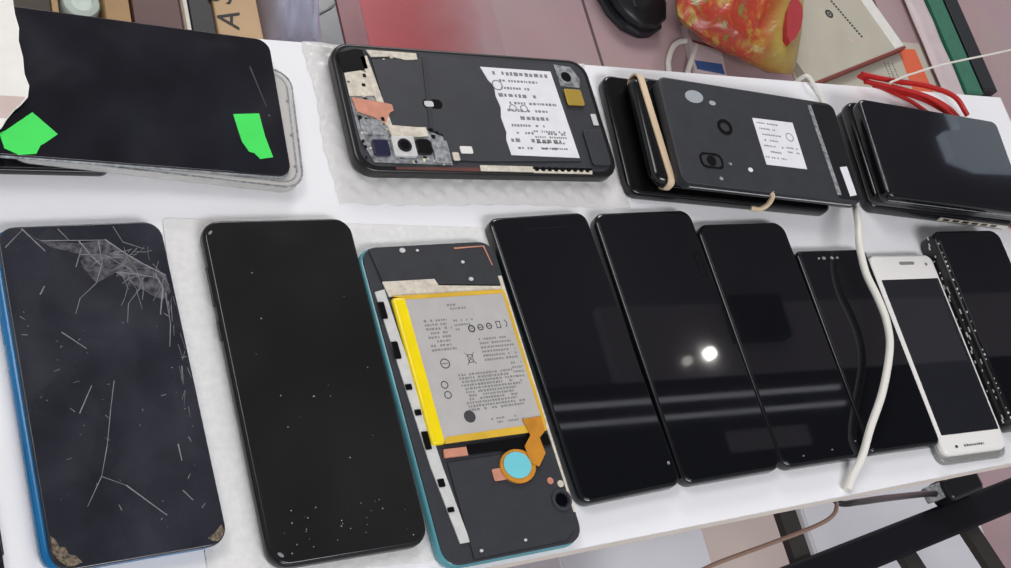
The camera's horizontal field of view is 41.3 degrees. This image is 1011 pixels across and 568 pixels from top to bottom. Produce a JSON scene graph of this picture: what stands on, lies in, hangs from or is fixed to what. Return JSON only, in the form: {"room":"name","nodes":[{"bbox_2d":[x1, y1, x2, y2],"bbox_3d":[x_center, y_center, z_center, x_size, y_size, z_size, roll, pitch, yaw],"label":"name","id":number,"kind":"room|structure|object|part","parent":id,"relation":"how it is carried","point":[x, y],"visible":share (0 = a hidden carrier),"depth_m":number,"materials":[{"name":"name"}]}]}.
{"room":"service shop","nodes":[
{"label":"service shop","id":0,"kind":"room"},
{"bbox_2d":[58,0,1010,567],"bbox_3d":[0.123,-0.519,2.003,6.800,0.040,6.400,-1,64,-30],"label":"floor","id":1,"kind":"structure","parent":0,"point":[578,31],"depth_m":1.87,"materials":[{"name":"pink tile"}]},
{"bbox_2d":[13,0,58,11],"bbox_3d":[-0.537,-0.328,1.419,0.087,0.117,0.330,-1,64,-30],"label":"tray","id":2,"kind":"object","parent":1,"relation":"on","point":[47,5],"visible":0.02,"depth_m":1.36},
{"bbox_2d":[59,0,99,16],"bbox_3d":[-0.462,-0.265,1.425,0.040,0.119,0.040,-1,64,-30],"label":"plastic jar","id":3,"kind":"object","parent":1,"relation":"on","point":[91,8],"visible":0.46,"depth_m":1.38,"materials":[{"name":"white plastic"}]},
{"bbox_2d":[98,0,130,21],"bbox_3d":[-0.451,-0.339,1.473,0.026,0.119,0.350,-1,64,-30],"label":"carton","id":4,"kind":"object","parent":1,"relation":"on","point":[109,9],"visible":0.02,"depth_m":1.39,"materials":[{"name":"brown cardboard"}]},
{"bbox_2d":[128,0,182,28],"bbox_3d":[-0.415,-0.340,1.494,0.053,0.119,0.350,-1,64,-30],"label":"box","id":5,"kind":"object","parent":1,"relation":"on","point":[166,13],"visible":0.02,"depth_m":1.41,"materials":[{"name":"pink cardboard"}]},
{"bbox_2d":[178,0,191,29],"bbox_3d":[-0.388,-0.341,1.509,0.007,0.121,0.350,-1,64,-30],"label":"cream slat","id":6,"kind":"object","parent":1,"relation":"on","point":[183,6],"visible":0.02,"depth_m":1.43,"materials":[{"name":"beige wood"}]},
{"bbox_2d":[186,0,215,32],"bbox_3d":[-0.373,-0.343,1.520,0.026,0.117,0.355,-1,64,-30],"label":"carton","id":7,"kind":"object","parent":1,"relation":"on","point":[200,11],"visible":0.02,"depth_m":1.44,"materials":[{"name":"grey cardboard"}]},
{"bbox_2d":[210,0,262,38],"bbox_3d":[-0.341,-0.346,1.539,0.053,0.121,0.360,-1,64,-30],"label":"wooden crate","id":8,"kind":"object","parent":1,"relation":"on","point":[240,18],"visible":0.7,"depth_m":1.46,"materials":[{"name":"brown wood"}]},
{"bbox_2d":[256,0,321,43],"bbox_3d":[-0.273,-0.364,1.590,0.074,0.123,0.230,-1,64,-30],"label":"plastic bag","id":9,"kind":"object","parent":1,"relation":"on","point":[280,20],"visible":0.48,"depth_m":1.53,"materials":[{"name":"plastic"}]},
{"bbox_2d":[319,0,343,44],"bbox_3d":[-0.247,-0.368,1.679,0.065,0.004,0.250,-1,64,-30],"label":"film","id":10,"kind":"object","parent":1,"relation":"on","point":[331,33],"visible":0.12,"depth_m":1.67,"materials":[{"name":"grey"}]},
{"bbox_2d":[335,0,413,48],"bbox_3d":[-0.117,-0.370,1.755,0.232,0.003,0.270,-1,64,-30],"label":"plastic film","id":11,"kind":"object","parent":1,"relation":"on","point":[363,22],"visible":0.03,"depth_m":1.70,"materials":[{"name":"red plastic"}]},
{"bbox_2d":[0,39,1010,567],"bbox_3d":[-0.214,0.171,0.934,1.041,0.720,0.313,-1,64,-30],"label":"display table","id":12,"kind":"object","parent":1,"relation":"on","point":[330,187],"visible":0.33,"depth_m":0.69,"materials":[{"name":"white laminate"}]},
{"bbox_2d":[0,531,4,567],"bbox_3d":[-0.218,0.129,0.490,0.073,0.008,0.150,-4,66,-31],"label":"smartphone","id":13,"kind":"object","parent":12,"relation":"on","point":[1,544],"visible":1,"depth_m":0.51,"materials":[{"name":"black"}]},
{"bbox_2d":[0,158,106,175],"bbox_3d":[-0.234,-0.081,0.601,0.106,0.004,0.070,-1,64,-30],"label":"smartphone","id":14,"kind":"object","parent":12,"relation":"on","point":[7,166],"visible":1,"depth_m":0.60,"materials":[{"name":"black"}]},
{"bbox_2d":[0,222,224,567],"bbox_3d":[-0.169,0.043,0.566,0.074,0.009,0.152,-4,66,-31],"label":"smartphone","id":15,"kind":"object","parent":12,"relation":"on","point":[118,468],"visible":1,"depth_m":0.56,"materials":[{"name":"black glass"}]},
{"bbox_2d":[17,69,302,192],"bbox_3d":[-0.164,-0.081,0.634,0.139,0.014,0.069,3,62,-28],"label":"smartphone","id":16,"kind":"object","parent":12,"relation":"on","point":[288,183],"visible":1,"depth_m":0.64,"materials":[{"name":"clear plastic"},{"name":"black glass"}]},
{"bbox_2d":[0,6,289,178],"bbox_3d":[-0.178,-0.089,0.623,0.156,0.011,0.081,1,64,-29],"label":"smartphone","id":17,"kind":"object","parent":16,"relation":"on","point":[103,92],"visible":1,"depth_m":0.63,"materials":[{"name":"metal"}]},
{"bbox_2d":[0,0,28,128],"bbox_3d":[-0.239,-0.094,0.583,0.059,0.001,0.087,-1,64,-30],"label":"paper sheet","id":18,"kind":"object","parent":17,"relation":"on","point":[14,86],"visible":1,"depth_m":0.59,"materials":[{"name":"white paper"}]},
{"bbox_2d":[163,218,488,567],"bbox_3d":[-0.064,0.047,0.628,0.175,0.001,0.172,0,64,-29],"label":"sheet","id":19,"kind":"object","parent":12,"relation":"on","point":[240,546],"visible":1,"depth_m":0.60,"materials":[{"name":"white paper"}]},
{"bbox_2d":[200,219,424,567],"bbox_3d":[-0.089,0.044,0.611,0.076,0.008,0.166,-3,65,-31],"label":"smartphone","id":20,"kind":"object","parent":19,"relation":"on","point":[330,476],"visible":1,"depth_m":0.60,"materials":[{"name":"black glass"}]},
{"bbox_2d":[358,242,579,567],"bbox_3d":[-0.018,0.053,0.645,0.077,0.010,0.162,-4,66,-31],"label":"smartphone","id":21,"kind":"object","parent":19,"relation":"on","point":[489,478],"visible":1,"depth_m":0.64,"materials":[{"name":"black plastic"}]},
{"bbox_3d":[-0.040,0.060,0.625,0.007,0.001,0.128,-8,68,-33],"label":"rail","id":22,"kind":"part","parent":21,"relation":"part of","materials":[{"name":"silver metal"}]},
{"bbox_3d":[-0.035,-0.008,0.667,0.068,0.001,0.024,-4,66,-31],"label":"plate","id":23,"kind":"part","parent":21,"relation":"part of","materials":[{"name":"black plastic"}]},
{"bbox_2d":[423,303,524,422],"bbox_3d":[-0.013,0.038,0.651,0.047,0.001,0.064,-4,66,-31],"label":"print","id":24,"kind":"object","parent":21,"relation":"on","point":[474,353],"depth_m":0.65,"materials":[{"name":"grey paper"}]},
{"bbox_3d":[0.004,0.102,0.628,0.059,0.001,0.046,-4,66,-31],"label":"plate","id":25,"kind":"part","parent":21,"relation":"part of","materials":[{"name":"black plastic"}]},
{"bbox_3d":[0.015,0.052,0.661,0.002,0.001,0.126,-4,66,-31],"label":"rail","id":26,"kind":"part","parent":21,"relation":"part of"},
{"bbox_2d":[485,213,678,506],"bbox_3d":[0.039,0.035,0.689,0.062,0.008,0.157,-5,67,-32],"label":"smartphone","id":27,"kind":"object","parent":12,"relation":"on","point":[610,442],"visible":1,"depth_m":0.68,"materials":[{"name":"black glass"}]},
{"bbox_2d":[590,211,778,486],"bbox_3d":[0.096,0.031,0.724,0.068,0.008,0.157,-4,66,-31],"label":"smartphone","id":28,"kind":"object","parent":12,"relation":"on","point":[713,424],"visible":1,"depth_m":0.72,"materials":[{"name":"black glass"}]},
{"bbox_2d":[598,76,828,215],"bbox_3d":[0.127,-0.082,0.805,0.149,0.008,0.080,3,62,-28],"label":"smartphone","id":29,"kind":"object","parent":12,"relation":"on","point":[635,182],"visible":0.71,"depth_m":0.77,"materials":[{"name":"black plastic"}]},
{"bbox_2d":[627,77,853,207],"bbox_3d":[0.144,-0.084,0.805,0.155,0.010,0.073,4,62,-28],"label":"smartphone","id":30,"kind":"object","parent":29,"relation":"on","point":[654,165],"visible":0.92,"depth_m":0.77,"materials":[{"name":"black plastic"}]},
{"bbox_2d":[627,73,674,190],"bbox_3d":[0.084,-0.088,0.772,0.004,0.012,0.076,0,64,-30],"label":"rubber band","id":31,"kind":"object","parent":30,"relation":"attached to","point":[670,183],"visible":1,"depth_m":0.77,"materials":[{"name":"beige rubber"}]},
{"bbox_2d":[653,77,860,206],"bbox_3d":[0.151,-0.084,0.797,0.134,0.008,0.072,4,62,-28],"label":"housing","id":32,"kind":"object","parent":30,"relation":"on","point":[720,139],"visible":1,"depth_m":0.79,"materials":[{"name":"black plastic"}]},
{"bbox_2d":[750,191,774,211],"bbox_3d":[0.151,-0.048,0.783,0.011,0.017,0.008,-1,64,-30],"label":"rubber band","id":33,"kind":"object","parent":32,"relation":"attached to","point":[769,202],"visible":1,"depth_m":0.78,"materials":[{"name":"beige rubber"}]},
{"bbox_2d":[756,122,798,159],"bbox_3d":[0.163,-0.085,0.800,0.027,0.001,0.025,4,62,-28],"label":"print","id":34,"kind":"object","parent":32,"relation":"on","point":[774,140],"depth_m":0.80,"materials":[{"name":"grey paper"}]},
{"bbox_3d":[0.202,-0.081,0.820,0.018,0.001,0.068,4,62,-28],"label":"plate","id":35,"kind":"part","parent":32,"relation":"part of","materials":[{"name":"black plastic"}]},
{"bbox_3d":[-0.058,0.017,0.660,1.041,0.010,0.313,-1,64,-30],"label":"panel","id":36,"kind":"part","parent":12,"relation":"part of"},
{"bbox_2d":[702,502,838,567],"bbox_3d":[-0.054,0.301,0.959,0.231,0.703,0.019,-18,74,-36],"label":"hanging cable","id":37,"kind":"object","parent":12,"relation":"hanging from","point":[836,506],"visible":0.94,"depth_m":0.72,"materials":[{"name":"brown plastic"}]},
{"bbox_2d":[696,223,862,470],"bbox_3d":[0.154,0.032,0.757,0.066,0.008,0.147,-3,65,-31],"label":"smartphone","id":38,"kind":"object","parent":12,"relation":"on","point":[810,418],"visible":1,"depth_m":0.75,"materials":[{"name":"black glass"}]},
{"bbox_2d":[795,74,893,492],"bbox_3d":[0.196,-0.001,0.822,0.032,0.073,0.291,16,57,-22],"label":"charging cable","id":39,"kind":"object","parent":12,"relation":"on","point":[879,401],"visible":0.75,"depth_m":0.77,"materials":[{"name":"white plastic"}]},
{"bbox_2d":[794,250,937,455],"bbox_3d":[0.210,0.038,0.785,0.057,0.008,0.127,-2,65,-31],"label":"smartphone","id":40,"kind":"object","parent":12,"relation":"on","point":[849,317],"visible":0.85,"depth_m":0.78,"materials":[{"name":"black glass"}]},
{"bbox_2d":[833,490,937,506],"bbox_3d":[0.275,0.152,0.948,0.375,0.263,0.017,-9,69,-33],"label":"cable","id":41,"kind":"object","parent":12,"relation":"hanging from","point":[909,495],"visible":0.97,"depth_m":0.83,"materials":[{"name":"black plastic"}]},
{"bbox_2d":[857,71,969,116],"bbox_3d":[0.278,-0.129,0.912,0.098,0.012,0.023,14,58,-23],"label":"cable bundle","id":42,"kind":"object","parent":12,"relation":"on","point":[904,93],"visible":0.93,"depth_m":0.91,"materials":[{"name":"red plastic"}]},
{"bbox_2d":[836,111,1010,228],"bbox_3d":[0.278,-0.075,0.887,0.128,0.009,0.074,5,62,-28],"label":"smartphone","id":43,"kind":"object","parent":12,"relation":"on","point":[866,205],"visible":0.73,"depth_m":0.86,"materials":[{"name":"black plastic"}]},
{"bbox_2d":[842,103,1010,220],"bbox_3d":[0.282,-0.079,0.880,0.135,0.009,0.074,4,62,-28],"label":"smartphone","id":44,"kind":"object","parent":43,"relation":"on","point":[848,117],"visible":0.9,"depth_m":0.85,"materials":[{"name":"black"}]},
{"bbox_2d":[852,100,1010,218],"bbox_3d":[0.282,-0.080,0.868,0.123,0.010,0.072,4,62,-28],"label":"smartphone","id":45,"kind":"object","parent":44,"relation":"on","point":[916,157],"visible":1,"depth_m":0.86,"materials":[{"name":"black glass"}]},
{"bbox_2d":[867,255,1004,465],"bbox_3d":[0.259,0.043,0.810,0.058,0.008,0.135,-2,65,-30],"label":"smartphone","id":46,"kind":"object","parent":12,"relation":"on","point":[961,414],"visible":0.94,"depth_m":0.81,"materials":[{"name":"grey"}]},
{"bbox_2d":[955,442,983,447],"bbox_3d":[0.272,0.094,0.784,0.025,0.001,0.002,-2,65,-30],"label":"print","id":47,"kind":"object","parent":46,"relation":"on","point":[957,444],"depth_m":0.78,"materials":[{"name":"grey paint"}]},
{"bbox_2d":[889,49,1010,83],"bbox_3d":[0.351,-0.168,0.996,0.283,0.047,0.005,-22,76,-36],"label":"wire","id":48,"kind":"object","parent":12,"relation":"on","point":[935,66],"visible":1,"depth_m":0.96,"materials":[{"name":"white"}]},
{"bbox_2d":[921,231,1010,432],"bbox_3d":[0.309,0.028,0.843,0.061,0.015,0.132,-2,65,-31],"label":"smartphone","id":49,"kind":"object","parent":12,"relation":"on","point":[973,268],"visible":1,"depth_m":0.84,"materials":[{"name":"black glass"}]},
{"bbox_3d":[-0.018,-0.086,0.728,0.179,0.002,0.099,-1,64,-30],"label":"bubble wrap","id":50,"kind":"object","parent":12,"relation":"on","visible":0},
{"bbox_2d":[328,44,614,181],"bbox_3d":[-0.015,-0.092,0.725,0.160,0.011,0.078,-1,65,-30],"label":"smartphone","id":51,"kind":"object","parent":50,"relation":"on","point":[404,112],"visible":1,"depth_m":0.72,"materials":[{"name":"black plastic"}]},
{"bbox_3d":[-0.075,-0.104,0.693,0.015,0.001,0.016,-1,65,-30],"label":"cream plate","id":52,"kind":"part","parent":51,"relation":"part of","materials":[{"name":"metal"}]},
{"bbox_3d":[-0.051,-0.071,0.685,0.005,0.001,0.005,-1,65,-30],"label":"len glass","id":53,"kind":"part","parent":51,"relation":"part of","materials":[{"name":"black glass"}]},
{"bbox_3d":[-0.050,-0.079,0.692,0.023,0.001,0.007,-2,65,-30],"label":"bracket plate","id":54,"kind":"part","parent":51,"relation":"part of","materials":[{"name":"silver metal"}]},
{"bbox_3d":[-0.015,-0.094,0.722,0.114,0.001,0.066,-1,65,-30],"label":"plate","id":55,"kind":"part","parent":51,"relation":"part of","materials":[{"name":"black plastic"}]},
{"bbox_2d":[492,71,567,149],"bbox_3d":[0.013,-0.096,0.738,0.039,0.001,0.050,-1,65,-30],"label":"print","id":56,"kind":"object","parent":51,"relation":"on","point":[530,108],"depth_m":0.74,"materials":[{"name":"grey paper"}]},
{"bbox_3d":[0.034,-0.118,0.763,0.010,0.001,0.010,-1,65,-30],"label":"vibration motor","id":57,"kind":"part","parent":51,"relation":"part of","materials":[{"name":"metal"}]},
{"bbox_3d":[0.036,-0.118,0.765,0.015,0.001,0.015,-1,65,-30],"label":"motor plate","id":58,"kind":"part","parent":51,"relation":"part of","materials":[{"name":"metal"}]},
{"bbox_2d":[507,529,710,567],"bbox_3d":[0.099,0.400,1.304,0.167,0.221,0.360,-1,64,-30],"label":"carton","id":59,"kind":"object","parent":1,"relation":"on","point":[688,549],"visible":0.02,"depth_m":1.26,"materials":[{"name":"white cardboard"}]},
{"bbox_2d":[599,0,665,37],"bbox_3d":[0.168,-0.496,1.927,0.106,0.098,0.274,-6,67,-32],"label":"shoe","id":60,"kind":"object","parent":1,"relation":"on","point":[636,18],"visible":1,"depth_m":1.90,"materials":[{"name":"leather"}]},
{"bbox_2d":[665,38,697,72],"bbox_3d":[0.252,-0.298,1.917,0.060,0.015,0.154,30,53,-12],"label":"cable loop","id":61,"kind":"object","parent":1,"relation":"on","point":[678,42],"visible":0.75,"depth_m":1.93,"materials":[{"name":"white plastic"}]},
{"bbox_2d":[681,25,726,75],"bbox_3d":[0.291,-0.340,1.963,0.056,0.014,0.088,7,61,-26],"label":"carton","id":62,"kind":"object","parent":1,"relation":"on","point":[707,60],"visible":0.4,"depth_m":1.95,"materials":[{"name":"blue"}]},
{"bbox_3d":[0.296,-0.315,1.943,0.051,0.001,0.019,7,61,-26],"label":"blue panel","id":63,"kind":"part","parent":62,"relation":"part of","materials":[{"name":"blue cardboard"}]},
{"bbox_2d":[676,0,803,73],"bbox_3d":[0.349,-0.449,1.970,0.213,0.105,0.300,23,55,-17],"label":"snack bag","id":64,"kind":"object","parent":1,"relation":"on","point":[765,35],"visible":1,"depth_m":1.89,"materials":[{"name":"plastic"}]},
{"bbox_2d":[782,0,802,46],"bbox_3d":[0.408,-0.373,1.916,0.031,0.029,0.080,23,55,-17],"label":"print","id":65,"kind":"object","parent":64,"relation":"attached to","point":[792,12],"depth_m":1.91},
{"bbox_2d":[701,514,789,567],"bbox_3d":[0.226,0.400,1.384,0.125,0.209,0.360,-1,64,-30],"label":"carton","id":66,"kind":"object","parent":1,"relation":"on","point":[722,541],"visible":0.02,"depth_m":1.34,"materials":[{"name":"cardboard"}]},
{"bbox_2d":[793,42,938,92],"bbox_3d":[0.575,-0.314,2.117,0.310,0.002,0.185,-1,64,-30],"label":"leaflet","id":67,"kind":"object","parent":1,"relation":"on","point":[911,59],"visible":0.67,"depth_m":2.17,"materials":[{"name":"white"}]},
{"bbox_2d":[794,0,905,83],"bbox_3d":[0.503,-0.425,2.129,0.258,0.013,0.204,-24,77,-37],"label":"box","id":68,"kind":"object","parent":67,"relation":"on","point":[839,38],"visible":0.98,"depth_m":2.12,"materials":[{"name":"beige cardboard"}]},
{"bbox_2d":[825,0,862,36],"bbox_3d":[0.517,-0.439,2.136,0.039,0.001,0.134,-36,84,-38],"label":"print","id":69,"kind":"object","parent":68,"relation":"on","point":[840,21],"depth_m":2.14,"materials":[{"name":"grey"}]},
{"bbox_2d":[796,482,984,567],"bbox_3d":[0.391,0.394,1.474,0.246,0.221,0.360,-1,64,-30],"label":"carton","id":70,"kind":"object","parent":1,"relation":"on","point":[852,522],"visible":0.2,"depth_m":1.42,"materials":[{"name":"white cardboard"}]},
{"bbox_2d":[773,473,1010,567],"bbox_3d":[0.397,0.338,1.369,0.800,0.438,0.534,-11,70,-34],"label":"metal stand","id":71,"kind":"object","parent":1,"relation":"on","point":[963,504],"visible":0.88,"depth_m":1.16,"materials":[{"name":"black metal"}]},
{"bbox_3d":[0.376,0.184,1.177,0.022,0.006,0.014,-11,70,-34],"label":"clamp plate","id":72,"kind":"part","parent":71,"relation":"part of","materials":[{"name":"metal"}]},
{"bbox_2d":[904,0,963,94],"bbox_3d":[0.711,-0.404,2.235,0.046,0.017,0.290,-1,64,-30],"label":"strip","id":73,"kind":"object","parent":1,"relation":"on","point":[922,20],"visible":0.75,"depth_m":2.22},
{"bbox_2d":[924,0,982,95],"bbox_3d":[0.715,-0.539,2.316,0.038,0.016,0.507,-1,64,-30],"label":"bar","id":74,"kind":"object","parent":1,"relation":"on","point":[947,33],"visible":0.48,"depth_m":2.25,"materials":[{"name":"paint"}]},
{"bbox_2d":[943,0,996,96],"bbox_3d":[0.748,-0.543,2.335,0.034,0.018,0.501,-1,64,-30],"label":"bar","id":75,"kind":"object","parent":1,"relation":"on","point":[954,10],"visible":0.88,"depth_m":2.27,"materials":[{"name":"black paint"}]}
]}

